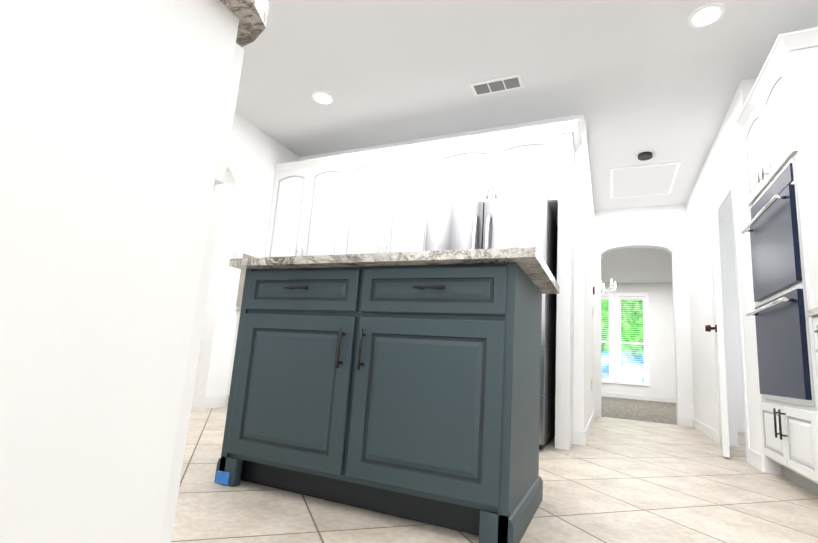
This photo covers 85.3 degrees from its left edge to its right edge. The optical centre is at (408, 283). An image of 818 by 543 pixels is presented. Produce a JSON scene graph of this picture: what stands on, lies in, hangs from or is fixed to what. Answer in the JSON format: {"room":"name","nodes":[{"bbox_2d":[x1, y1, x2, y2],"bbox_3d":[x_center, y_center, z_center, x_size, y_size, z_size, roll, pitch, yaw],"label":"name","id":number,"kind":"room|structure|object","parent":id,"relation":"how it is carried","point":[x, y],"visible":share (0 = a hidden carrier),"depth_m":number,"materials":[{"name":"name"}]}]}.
{"room":"kitchen","nodes":[
{"label":"kitchen","id":0,"kind":"room"},
{"bbox_2d":[191,78,781,474],"bbox_3d":[0.251,-0.063,4.396,9.250,2.740,15.900,0,-11,24],"label":"wall","id":1,"kind":"structure","parent":0,"point":[682,362],"depth_m":4.39,"materials":[{"name":"paint"}]},
{"bbox_2d":[231,249,238,258],"bbox_3d":[-1.642,-0.263,4.191,0.010,0.115,0.075,0,-11,24],"label":"light switch","id":2,"kind":"object","parent":1,"relation":"attached to","point":[235,252],"visible":0.81,"depth_m":4.18,"materials":[{"name":"white plastic"}]},
{"bbox_2d":[236,253,255,306],"bbox_3d":[-1.780,-0.290,2.803,2.756,0.523,4.085,0,-11,24],"label":"backsplash","id":3,"kind":"structure","parent":1,"relation":"attached to","point":[240,288],"depth_m":4.26,"materials":[{"name":"tile"}]},
{"bbox_2d":[265,155,348,256],"bbox_3d":[-0.963,-0.686,4.597,0.916,1.086,0.349,0,-11,24],"label":"upper cabinet","id":4,"kind":"object","parent":1,"relation":"attached to","point":[307,215],"depth_m":4.43,"materials":[{"name":"white wood"}]},
{"bbox_2d":[341,140,436,253],"bbox_3d":[-0.129,-0.692,4.220,0.915,1.086,0.349,0,-11,24],"label":"upper cabinet","id":5,"kind":"object","parent":1,"relation":"attached to","point":[381,200],"depth_m":4.06,"materials":[{"name":"white wood"}]},
{"bbox_2d":[433,123,564,218],"bbox_3d":[0.774,-0.920,3.856,1.033,0.635,0.349,0,-11,24],"label":"upper cabinet","id":6,"kind":"object","parent":1,"relation":"attached to","point":[525,162],"depth_m":3.66,"materials":[{"name":"white wood"}]},
{"bbox_2d":[582,408,596,445],"bbox_3d":[1.853,1.412,4.505,0.020,0.100,2.564,0,-11,24],"label":"baseboard","id":7,"kind":"structure","parent":1,"relation":"attached to","point":[585,434],"depth_m":3.83,"materials":[{"name":"white wood"}]},
{"bbox_2d":[601,293,649,385],"bbox_3d":[4.942,1.316,10.733,1.530,2.160,0.135,0,-11,24],"label":"window frames","id":8,"kind":"structure","parent":1,"relation":"in","point":[610,297],"depth_m":10.61,"materials":[{"name":"white wood"}]},
{"bbox_2d":[601,298,643,381],"bbox_3d":[4.945,1.332,10.739,1.290,1.950,0.021,0,-11,24],"label":"window blinds","id":9,"kind":"object","parent":8,"relation":"attached to","point":[633,299],"visible":0.71,"depth_m":10.64,"materials":[{"name":"white plastic"}]},
{"bbox_2d":[602,392,675,402],"bbox_3d":[4.946,2.645,10.417,5.400,0.100,0.014,0,-11,24],"label":"baseboard","id":10,"kind":"structure","parent":1,"relation":"attached to","point":[638,397],"depth_m":10.24,"materials":[{"name":"white wood"}]},
{"bbox_2d":[689,418,717,442],"bbox_3d":[3.046,1.511,4.592,0.040,0.100,1.400,0,-11,24],"label":"baseboard","id":11,"kind":"structure","parent":1,"relation":"attached to","point":[703,428],"depth_m":4.56,"materials":[{"name":"white"}]},
{"bbox_2d":[705,178,750,462],"bbox_3d":[2.577,0.309,3.743,0.253,2.108,0.980,0,-11,24],"label":"hall door","id":12,"kind":"structure","parent":1,"relation":"in","point":[719,361],"depth_m":3.39,"materials":[{"name":"white wood"}]},
{"bbox_2d":[748,448,763,471],"bbox_3d":[2.328,1.184,2.980,0.014,0.100,0.310,0,-11,24],"label":"baseboard","id":13,"kind":"structure","parent":1,"relation":"attached to","point":[756,459],"depth_m":2.94,"materials":[{"name":"white"}]},
{"bbox_2d":[171,396,817,542],"bbox_3d":[0.288,1.317,4.154,9.100,0.050,16.100,0,-11,24],"label":"floor","id":14,"kind":"structure","parent":0,"point":[615,480],"depth_m":1.89,"materials":[{"name":"tile"}]},
{"bbox_2d":[0,0,263,542],"bbox_3d":[-2.018,0.128,0.965,3.766,0.888,0.611,0,-11,24],"label":"base cabinet","id":15,"kind":"object","parent":14,"relation":"on","point":[116,120],"depth_m":0.34,"materials":[{"name":"painted wood"}]},
{"bbox_2d":[232,0,268,28],"bbox_3d":[-1.662,-0.182,1.734,3.808,0.030,2.164,0,-11,24],"label":"countertop","id":16,"kind":"structure","parent":15,"relation":"on","point":[257,10],"depth_m":0.46,"materials":[{"name":"white stone"}]},
{"bbox_2d":[227,311,239,395],"bbox_3d":[-1.252,0.753,4.296,0.620,0.888,0.600,0,-11,24],"label":"base cabinet","id":17,"kind":"object","parent":14,"relation":"on","point":[235,340],"depth_m":4.16,"materials":[{"name":"white wood"}]},
{"bbox_2d":[215,259,546,542],"bbox_3d":[-0.090,0.425,1.901,1.206,0.888,0.681,0,-11,24],"label":"kitchen island","id":18,"kind":"object","parent":14,"relation":"on","point":[405,385],"depth_m":1.59,"materials":[{"name":"painted wood"},{"name":"granite"},{"name":"metal"}]},
{"bbox_2d":[229,247,558,293],"bbox_3d":[-0.045,-0.028,1.968,1.285,0.032,0.714,0,-11,24],"label":"island countertop","id":19,"kind":"structure","parent":18,"relation":"on","point":[530,255],"depth_m":1.59,"materials":[{"name":"white stone"}]},
{"bbox_2d":[425,196,557,449],"bbox_3d":[0.719,0.335,3.737,0.950,1.800,1.133,0,-11,24],"label":"refrigerator","id":20,"kind":"object","parent":14,"relation":"on","point":[519,222],"visible":0.27,"depth_m":3.38,"materials":[{"name":"grey metal"}]},
{"bbox_2d":[736,27,817,495],"bbox_3d":[2.403,-0.076,2.463,0.727,2.410,0.915,0,-11,24],"label":"tall cabinet","id":21,"kind":"object","parent":14,"relation":"on","point":[777,120],"visible":1,"depth_m":2.40,"materials":[{"name":"white wood"}]},
{"bbox_2d":[808,315,817,375],"bbox_3d":[2.138,0.559,1.767,0.640,0.888,0.420,0,-11,24],"label":"base cabinet","id":22,"kind":"object","parent":14,"relation":"on","point":[815,320],"depth_m":2.12,"materials":[{"name":"white wood"}]},
{"bbox_2d":[808,307,817,314],"bbox_3d":[1.323,-0.269,-0.006,0.658,0.030,4.560,0,-11,24],"label":"countertop","id":23,"kind":"structure","parent":22,"relation":"on","point":[814,311],"depth_m":2.11,"materials":[{"name":"white stone"}]},
{"bbox_2d":[235,0,817,282],"bbox_3d":[0.484,-1.451,4.628,9.100,0.100,16.100,0,-11,24],"label":"ceiling","id":24,"kind":"structure","parent":0,"point":[660,80],"depth_m":3.38,"materials":[{"name":"paint"}]},
{"bbox_2d":[312,91,333,104],"bbox_3d":[-0.750,-1.613,3.870,0.190,0.008,0.190,0,-11,24],"label":"recessed light","id":25,"kind":"object","parent":24,"relation":"in","point":[321,97],"visible":1,"depth_m":3.86,"materials":[{"name":"white plastic"}]},
{"bbox_2d":[469,74,523,96],"bbox_3d":[0.698,-1.569,3.527,0.400,0.009,0.170,0,-11,24],"label":"ceiling vent","id":26,"kind":"object","parent":24,"relation":"in","point":[503,84],"visible":1,"depth_m":3.52,"materials":[{"name":"white metal"}]},
{"bbox_2d":[601,255,616,292],"bbox_3d":[3.603,-0.171,8.369,0.573,0.720,0.587,0,-11,24],"label":"pendant chandelier","id":27,"kind":"object","parent":24,"relation":"hanging from","point":[611,284],"visible":0.42,"depth_m":8.29,"materials":[{"name":"silver metal"}]},
{"bbox_2d":[610,161,680,198],"bbox_3d":[2.669,-1.159,5.085,0.660,0.016,0.900,0,-11,24],"label":"ceiling panel","id":28,"kind":"object","parent":24,"relation":"attached to","point":[645,180],"visible":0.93,"depth_m":5.01,"materials":[{"name":"white paint"}]},
{"bbox_2d":[638,152,652,160],"bbox_3d":[2.374,-1.277,4.460,0.130,0.034,0.130,0,-11,24],"label":"smoke detector","id":29,"kind":"object","parent":24,"relation":"attached to","point":[643,156],"visible":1,"depth_m":4.43,"materials":[{"name":"grey plastic"}]},
{"bbox_2d":[688,3,724,27],"bbox_3d":[1.814,-1.631,2.709,0.190,0.008,0.190,0,-11,24],"label":"recessed light","id":30,"kind":"object","parent":24,"relation":"in","point":[706,15],"visible":1,"depth_m":2.70,"materials":[{"name":"white plastic"}]},
{"label":"outside","id":31,"kind":"structure","parent":0,"visible":0},
{"bbox_2d":[601,299,643,381],"bbox_3d":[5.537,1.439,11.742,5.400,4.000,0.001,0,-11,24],"label":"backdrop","id":32,"kind":"structure","parent":31,"point":[632,320],"depth_m":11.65,"materials":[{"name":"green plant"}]}
]}

